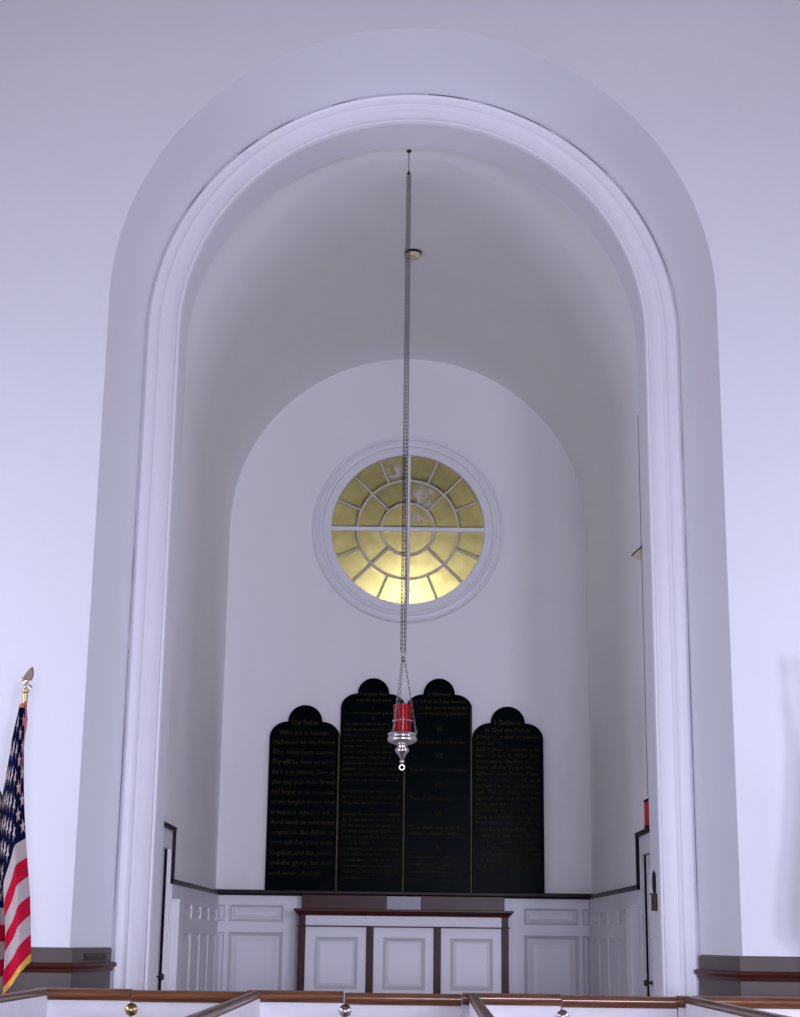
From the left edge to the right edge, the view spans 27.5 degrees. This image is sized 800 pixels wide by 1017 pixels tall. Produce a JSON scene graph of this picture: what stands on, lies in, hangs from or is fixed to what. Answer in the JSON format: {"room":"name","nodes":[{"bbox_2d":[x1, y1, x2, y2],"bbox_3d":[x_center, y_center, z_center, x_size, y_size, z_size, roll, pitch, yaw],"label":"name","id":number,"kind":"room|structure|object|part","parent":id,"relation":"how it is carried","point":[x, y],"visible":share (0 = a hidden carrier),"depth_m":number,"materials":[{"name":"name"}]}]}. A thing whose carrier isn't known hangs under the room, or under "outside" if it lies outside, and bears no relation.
{"room":"house of worship","nodes":[
{"label":"house of worship","id":0,"kind":"room"},
{"bbox_2d":[158,413,229,989],"bbox_3d":[-1.996,2.390,14.616,0.220,5.927,5.193,1,-15,0],"label":"wall","id":1,"kind":"structure","parent":0,"point":[192,794],"depth_m":15.10,"materials":[{"name":"paint"}]},
{"bbox_2d":[156,827,172,989],"bbox_3d":[-1.922,3.476,12.736,0.095,1.975,1.065,1,-15,0],"label":"door","id":2,"kind":"structure","parent":1,"relation":"in","point":[168,834],"depth_m":13.26,"materials":[{"name":"white paint"}]},
{"bbox_3d":[-1.893,3.477,12.736,0.020,1.975,1.065,1,-15,0],"label":"casing","id":3,"kind":"part","parent":2,"relation":"part of","materials":[{"name":"white paint"}]},
{"bbox_2d":[164,821,218,990],"bbox_3d":[-1.852,3.908,14.446,0.105,2.007,4.693,1,-15,0],"label":"trim","id":4,"kind":"structure","parent":1,"relation":"attached to","point":[193,909],"depth_m":14.63,"materials":[{"name":"white paint"}]},
{"bbox_3d":[-1.873,3.160,14.642,0.046,0.462,4.693,1,-15,0],"label":"chair rail","id":5,"kind":"part","parent":4,"relation":"part of","materials":[{"name":"brown wood"}]},
{"bbox_2d":[0,0,799,995],"bbox_3d":[0.076,-0.014,11.994,13.200,9.300,1.100,1,-15,0],"label":"wall","id":6,"kind":"structure","parent":0,"point":[115,115],"depth_m":12.00,"materials":[{"name":"paint"}]},
{"bbox_2d":[9,947,116,992],"bbox_3d":[-4.261,3.637,10.759,4.618,1.507,0.714,1,-15,0],"label":"trim","id":7,"kind":"structure","parent":6,"relation":"attached to","point":[49,967],"depth_m":10.63,"materials":[{"name":"grey paint"}]},
{"bbox_3d":[-4.253,3.029,10.915,4.618,0.062,0.708,1,-15,0],"label":"dado rail","id":8,"kind":"part","parent":7,"relation":"part of","materials":[{"name":"brown wood"}]},
{"bbox_2d":[84,953,105,960],"bbox_3d":[-2.043,3.007,10.987,0.013,0.046,0.368,-2,-15,12],"label":"plaque","id":9,"kind":"object","parent":6,"relation":"attached to","point":[87,956],"visible":1,"depth_m":10.97,"materials":[{"name":"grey metal"}]},
{"bbox_2d":[110,94,699,1016],"bbox_3d":[0.071,0.458,12.024,4.086,7.783,0.060,1,-15,0],"label":"trim","id":10,"kind":"structure","parent":6,"relation":"attached to","point":[677,867],"depth_m":12.13,"materials":[{"name":"white paint"}]},
{"bbox_2d":[650,870,657,910],"bbox_3d":[1.794,2.708,11.607,0.042,0.280,0.105,1,-15,0],"label":"wall holder","id":11,"kind":"object","parent":6,"relation":"attached to","point":[654,905],"visible":1,"depth_m":11.58,"materials":[{"name":"black plastic"}]},
{"bbox_3d":[1.804,2.659,11.637,0.024,0.170,0.068,1,-15,0],"label":"handle","id":12,"kind":"part","parent":11,"relation":"part of","materials":[{"name":"black plastic"}]},
{"bbox_2d":[694,955,799,996],"bbox_3d":[4.320,3.739,10.740,4.618,1.507,0.714,1,-15,0],"label":"trim","id":13,"kind":"structure","parent":6,"relation":"attached to","point":[719,975],"depth_m":10.62,"materials":[{"name":"grey paint"}]},
{"bbox_3d":[4.328,3.131,10.896,4.618,0.062,0.708,1,-15,0],"label":"dado rail","id":14,"kind":"part","parent":13,"relation":"part of","materials":[{"name":"brown wood"}]},
{"bbox_2d":[215,359,591,984],"bbox_3d":[0.065,2.010,17.556,4.600,8.200,0.300,1,-15,0],"label":"wall","id":15,"kind":"structure","parent":0,"point":[521,643],"depth_m":17.63,"materials":[{"name":"paint"}]},
{"bbox_2d":[265,705,339,890],"bbox_3d":[-1.009,3.006,17.094,0.742,1.908,0.064,1,-15,0],"label":"tablet","id":16,"kind":"object","parent":15,"relation":"attached to","point":[304,749],"visible":1,"depth_m":17.05,"materials":[{"name":"black metal"}]},
{"bbox_2d":[337,678,404,890],"bbox_3d":[-0.291,2.872,17.130,0.687,2.203,0.064,1,-15,0],"label":"tablet","id":17,"kind":"object","parent":15,"relation":"attached to","point":[371,822],"visible":0.93,"depth_m":17.07,"materials":[{"name":"black metal"}]},
{"bbox_2d":[215,889,592,1009],"bbox_3d":[0.031,4.715,16.639,3.880,1.602,0.105,1,-15,0],"label":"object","id":18,"kind":"structure","parent":15,"relation":"attached to","point":[257,930],"depth_m":16.75,"materials":[{"name":"white paint"}]},
{"bbox_3d":[0.040,3.967,16.834,3.880,0.057,0.105,1,-15,0],"label":"chair rail","id":19,"kind":"part","parent":18,"relation":"part of","materials":[{"name":"brown wood"}]},
{"bbox_2d":[312,437,503,622],"bbox_3d":[0.087,0.229,17.878,2.084,2.084,0.118,1,-15,0],"label":"window","id":20,"kind":"structure","parent":15,"relation":"in","point":[455,530],"depth_m":17.87,"materials":[{"name":"yellow glass"}]},
{"bbox_3d":[0.087,0.234,17.900,1.700,1.700,0.006,1,-15,0],"label":"pane","id":21,"kind":"part","parent":20,"relation":"part of","materials":[{"name":"yellow glass"}]},
{"bbox_2d":[404,679,471,891],"bbox_3d":[0.404,2.878,17.129,0.699,2.208,0.064,1,-15,0],"label":"tablet","id":22,"kind":"object","parent":15,"relation":"attached to","point":[438,767],"visible":1,"depth_m":17.07,"materials":[{"name":"black metal"}]},
{"bbox_2d":[472,707,544,892],"bbox_3d":[1.127,3.028,17.093,0.746,1.918,0.058,1,-15,0],"label":"tablet","id":23,"kind":"object","parent":15,"relation":"attached to","point":[508,764],"visible":1,"depth_m":17.05,"materials":[{"name":"black metal"}]},
{"bbox_2d":[184,147,638,527],"bbox_3d":[0.102,-1.497,15.635,4.320,2.160,5.193,1,-15,0],"label":"vault","id":24,"kind":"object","parent":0,"point":[509,286],"visible":0.65,"depth_m":15.31,"materials":[{"name":"paint"}]},
{"bbox_2d":[387,149,417,770],"bbox_3d":[0.045,-0.499,12.845,0.225,5.065,0.224,1,-15,0],"label":"sanctuary lamp","id":25,"kind":"object","parent":24,"relation":"hanging from","point":[402,736],"visible":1,"depth_m":12.52,"materials":[{"name":"metal"}]},
{"bbox_3d":[-0.017,1.401,12.302,0.020,0.572,0.110,-11,-19,39],"label":"hanger chain","id":26,"kind":"part","parent":25,"relation":"part of","materials":[{"name":"metal"}]},
{"bbox_3d":[0.002,1.426,12.398,0.024,0.571,0.105,7,-16,-21],"label":"hanger chain","id":27,"kind":"part","parent":25,"relation":"part of","materials":[{"name":"metal"}]},
{"bbox_3d":[0.015,1.819,12.238,0.224,0.279,0.224,1,-15,0],"label":"lamp shade","id":28,"kind":"part","parent":25,"relation":"part of","materials":[{"name":"silver metal"}]},
{"bbox_3d":[0.018,1.578,12.301,0.136,0.210,0.136,1,-15,0],"label":"glass","id":29,"kind":"part","parent":25,"relation":"part of","materials":[{"name":"red glass"}]},
{"bbox_3d":[0.037,-0.827,12.930,0.023,3.976,0.020,1,-15,0],"label":"chain","id":30,"kind":"part","parent":25,"relation":"part of","materials":[{"name":"metal"}]},
{"bbox_3d":[0.060,-0.827,12.930,0.023,3.976,0.020,1,-15,0],"label":"chain","id":31,"kind":"part","parent":25,"relation":"part of","materials":[{"name":"metal"}]},
{"bbox_3d":[0.080,1.411,12.334,0.112,0.571,0.016,-2,-15,10],"label":"hanger chain","id":32,"kind":"part","parent":25,"relation":"part of","materials":[{"name":"metal"}]},
{"bbox_2d":[405,249,421,259],"bbox_3d":[0.125,-2.393,15.474,0.160,0.068,0.160,1,-15,0],"label":"smoke detector","id":33,"kind":"object","parent":24,"relation":"attached to","point":[415,254],"visible":0.88,"depth_m":15.42,"materials":[{"name":"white plastic"}]},
{"bbox_2d":[586,414,649,995],"bbox_3d":[2.103,2.439,14.607,0.220,5.927,5.193,1,-15,0],"label":"wall","id":34,"kind":"structure","parent":0,"point":[615,604],"depth_m":15.09,"materials":[{"name":"paint"}]},
{"bbox_2d":[589,827,649,995],"bbox_3d":[1.922,3.953,14.438,0.105,2.007,4.693,1,-15,0],"label":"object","id":35,"kind":"structure","parent":34,"relation":"attached to","point":[615,915],"depth_m":14.62,"materials":[{"name":"white paint"}]},
{"bbox_3d":[1.961,3.206,14.633,0.046,0.462,4.693,1,-15,0],"label":"chair rail","id":36,"kind":"part","parent":35,"relation":"part of","materials":[{"name":"brown wood"}]},
{"bbox_2d":[631,546,642,561],"bbox_3d":[1.898,0.352,12.623,0.232,0.158,0.136,1,-15,0],"label":"spotlight","id":37,"kind":"object","parent":34,"relation":"attached to","point":[638,553],"visible":0.41,"depth_m":12.58,"materials":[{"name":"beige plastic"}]},
{"bbox_2d":[638,426,647,792],"bbox_3d":[2.004,0.767,13.487,0.007,3.242,0.082,1,-15,0],"label":"cable","id":38,"kind":"object","parent":34,"relation":"attached to","point":[638,426],"visible":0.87,"depth_m":13.46,"materials":[{"name":"grey paint"}]},
{"bbox_2d":[643,798,648,827],"bbox_3d":[1.965,2.400,12.899,0.050,0.221,0.280,1,-15,0],"label":"sign box","id":39,"kind":"object","parent":34,"relation":"attached to","point":[646,801],"visible":0.38,"depth_m":12.91,"materials":[{"name":"red plastic"}]},
{"bbox_2d":[639,833,653,995],"bbox_3d":[1.987,3.523,12.727,0.095,1.975,1.065,1,-15,0],"label":"door","id":40,"kind":"structure","parent":34,"relation":"in","point":[644,841],"depth_m":13.22,"materials":[{"name":"white paint"}]},
{"bbox_3d":[1.970,3.773,13.021,0.066,0.052,0.051,1,-15,0],"label":"knob","id":41,"kind":"part","parent":40,"relation":"part of","materials":[{"name":"metal"}]},
{"bbox_3d":[0.024,5.117,15.863,2.700,0.430,1.283,1,-15,0],"label":"platform","id":42,"kind":"object","parent":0,"visible":0},
{"bbox_2d":[294,908,513,1013],"bbox_3d":[0.030,4.495,16.269,2.160,0.980,0.686,1,-15,0],"label":"altar","id":43,"kind":"object","parent":42,"relation":"on","point":[346,950],"visible":0.82,"depth_m":16.03,"materials":[{"name":"white paint"}]},
{"bbox_2d":[302,895,504,910],"bbox_3d":[0.034,3.999,16.587,2.042,0.140,0.290,1,-15,0],"label":"gradine","id":44,"kind":"object","parent":43,"relation":"on","point":[308,901],"visible":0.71,"depth_m":16.45,"materials":[{"name":"brown wood"}]},
{"bbox_3d":[0.039,3.978,16.496,0.348,0.132,0.104,1,-15,0],"label":"panel","id":45,"kind":"part","parent":44,"relation":"part of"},
{"bbox_3d":[0.036,4.110,16.078,2.094,0.013,0.034,1,-15,0],"label":"moulding","id":46,"kind":"part","parent":43,"relation":"part of","materials":[{"name":"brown wood"}]},
{"bbox_3d":[0.028,1.905,0.561,13.800,0.200,20.050,1,-15,0],"label":"floor","id":47,"kind":"structure","parent":0,"visible":0},
{"bbox_2d":[0,666,33,993],"bbox_3d":[-2.433,2.559,9.975,0.431,3.239,0.330,1,-15,0],"label":"flag","id":48,"kind":"object","parent":47,"relation":"on","point":[15,914],"visible":0.99,"depth_m":10.02,"materials":[{"name":"multicoloured fabric"}]},
{"bbox_3d":[-2.365,1.493,10.207,0.064,0.581,0.026,1,-15,0],"label":"cord","id":49,"kind":"part","parent":48,"relation":"part of","materials":[{"name":"white fabric"}]},
{"bbox_2d":[0,988,47,1016],"bbox_3d":[-1.998,2.812,7.086,0.046,1.299,4.018,1,-15,0],"label":"wall","id":50,"kind":"structure","parent":47,"relation":"on","point":[27,1003],"depth_m":8.62,"materials":[{"name":"paint"}]},
{"bbox_3d":[-1.991,2.201,7.242,0.046,0.038,4.010,1,-15,0],"label":"cap rail","id":51,"kind":"part","parent":50,"relation":"part of","materials":[{"name":"brown wood"}]},
{"bbox_2d":[34,988,131,1016],"bbox_3d":[-1.789,3.328,9.051,0.538,1.299,0.104,1,-15,0],"label":"pew","id":52,"kind":"object","parent":47,"relation":"on","point":[62,1002],"visible":0.7,"depth_m":9.17,"materials":[{"name":"paint"}]},
{"bbox_3d":[-1.782,2.730,9.207,0.538,0.062,0.104,1,-15,0],"label":"cap rail","id":53,"kind":"part","parent":52,"relation":"part of","materials":[{"name":"brown wood"}]},
{"bbox_3d":[-1.789,3.356,9.043,0.538,1.241,0.036,1,-15,0],"label":"panel","id":54,"kind":"part","parent":52,"relation":"part of","materials":[{"name":"paint"}]},
{"bbox_2d":[186,991,260,1016],"bbox_3d":[-0.806,2.826,7.084,0.046,1.299,4.018,1,-15,0],"label":"wall","id":55,"kind":"structure","parent":47,"relation":"on","point":[247,1005],"depth_m":7.88,"materials":[{"name":"paint"}]},
{"bbox_2d":[125,990,246,1016],"bbox_3d":[-1.209,3.336,9.041,0.675,1.293,0.120,1,-15,0],"label":"door","id":56,"kind":"structure","parent":55,"relation":"in","point":[145,1003],"depth_m":9.16,"materials":[{"name":"paint"}]},
{"bbox_3d":[-1.192,3.369,9.047,0.641,1.233,0.048,1,-15,0],"label":"panel","id":57,"kind":"part","parent":56,"relation":"part of","materials":[{"name":"paint"}]},
{"bbox_3d":[-1.184,2.743,9.204,0.641,0.062,0.104,1,-15,0],"label":"cap rail","id":58,"kind":"part","parent":56,"relation":"part of","materials":[{"name":"brown wood"}]},
{"bbox_3d":[-0.807,2.849,7.098,0.036,1.261,3.978,1,-15,0],"label":"panel","id":59,"kind":"part","parent":55,"relation":"part of","materials":[{"name":"paint"}]},
{"bbox_2d":[247,990,343,1016],"bbox_3d":[-0.595,3.342,9.048,0.542,1.301,0.104,1,-15,0],"label":"pew","id":60,"kind":"object","parent":47,"relation":"on","point":[273,1003],"visible":0.76,"depth_m":9.17,"materials":[{"name":"paint"}]},
{"bbox_3d":[-0.588,2.742,9.205,0.542,0.062,0.104,1,-15,0],"label":"cap rail","id":61,"kind":"part","parent":60,"relation":"part of","materials":[{"name":"brown wood"}]},
{"bbox_3d":[-0.596,3.370,9.041,0.542,1.243,0.036,1,-15,0],"label":"panel","id":62,"kind":"part","parent":60,"relation":"part of","materials":[{"name":"paint"}]},
{"bbox_2d":[339,992,461,1016],"bbox_3d":[-0.007,3.350,9.038,0.687,1.293,0.120,1,-15,0],"label":"door","id":63,"kind":"structure","parent":60,"relation":"attached to","point":[356,1004],"depth_m":9.16,"materials":[{"name":"paint"}]},
{"bbox_3d":[0.018,2.757,9.202,0.653,0.062,0.104,1,-15,0],"label":"cap rail","id":64,"kind":"part","parent":63,"relation":"part of","materials":[{"name":"brown wood"}]},
{"bbox_3d":[0.010,3.383,9.044,0.653,1.233,0.048,1,-15,0],"label":"panel","id":65,"kind":"part","parent":63,"relation":"part of","materials":[{"name":"paint"}]},
{"bbox_2d":[469,993,493,1016],"bbox_3d":[0.363,2.840,7.081,0.046,1.299,4.020,0,-15,1],"label":"wall","id":66,"kind":"structure","parent":47,"relation":"on","point":[477,1008],"depth_m":7.89,"materials":[{"name":"paint"}]},
{"bbox_3d":[0.363,2.863,7.096,0.036,1.261,3.979,0,-15,1],"label":"panel","id":67,"kind":"part","parent":66,"relation":"part of","materials":[{"name":"paint"}]},
{"bbox_2d":[462,993,560,1016],"bbox_3d":[0.618,3.357,9.046,0.552,1.300,0.104,1,-15,0],"label":"pew","id":68,"kind":"object","parent":47,"relation":"on","point":[498,1004],"visible":0.95,"depth_m":9.16,"materials":[{"name":"paint"}]},
{"bbox_3d":[0.617,3.385,9.038,0.552,1.242,0.036,1,-15,0],"label":"panel","id":69,"kind":"part","parent":68,"relation":"part of","materials":[{"name":"paint"}]},
{"bbox_3d":[0.625,2.758,9.202,0.552,0.062,0.104,1,-15,0],"label":"cap rail","id":70,"kind":"part","parent":68,"relation":"part of","materials":[{"name":"brown wood"}]},
{"bbox_2d":[685,996,790,1016],"bbox_3d":[1.609,2.855,7.078,0.046,1.299,4.018,1,-15,0],"label":"wall","id":71,"kind":"structure","parent":47,"relation":"on","point":[695,1006],"depth_m":8.25,"materials":[{"name":"paint"}]},
{"bbox_2d":[556,995,677,1016],"bbox_3d":[1.206,3.365,9.036,0.677,1.293,0.120,1,-15,0],"label":"door","id":72,"kind":"structure","parent":71,"relation":"in","point":[572,1005],"depth_m":9.16,"materials":[{"name":"paint"}]},
{"bbox_3d":[1.223,3.398,9.041,0.643,1.233,0.048,1,-15,0],"label":"panel","id":73,"kind":"part","parent":72,"relation":"part of","materials":[{"name":"paint"}]},
{"bbox_3d":[1.231,2.772,9.199,0.643,0.062,0.104,1,-15,0],"label":"cap rail","id":74,"kind":"part","parent":72,"relation":"part of","materials":[{"name":"brown wood"}]},
{"bbox_3d":[1.609,2.878,7.093,0.036,1.261,3.978,1,-15,0],"label":"panel","id":75,"kind":"part","parent":71,"relation":"part of","materials":[{"name":"paint"}]},
{"bbox_2d":[676,996,799,1016],"bbox_3d":[2.165,3.375,9.042,1.230,1.299,0.104,1,-15,0],"label":"pew","id":76,"kind":"object","parent":47,"relation":"on","point":[788,1006],"visible":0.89,"depth_m":9.16,"materials":[{"name":"paint"}]},
{"bbox_3d":[2.172,2.777,9.198,1.230,0.062,0.104,1,-15,0],"label":"cap rail","id":77,"kind":"part","parent":76,"relation":"part of","materials":[{"name":"brown wood"}]},
{"bbox_3d":[2.164,3.404,9.035,1.230,1.241,0.036,1,-15,0],"label":"panel","id":78,"kind":"part","parent":76,"relation":"part of","materials":[{"name":"paint"}]}
]}

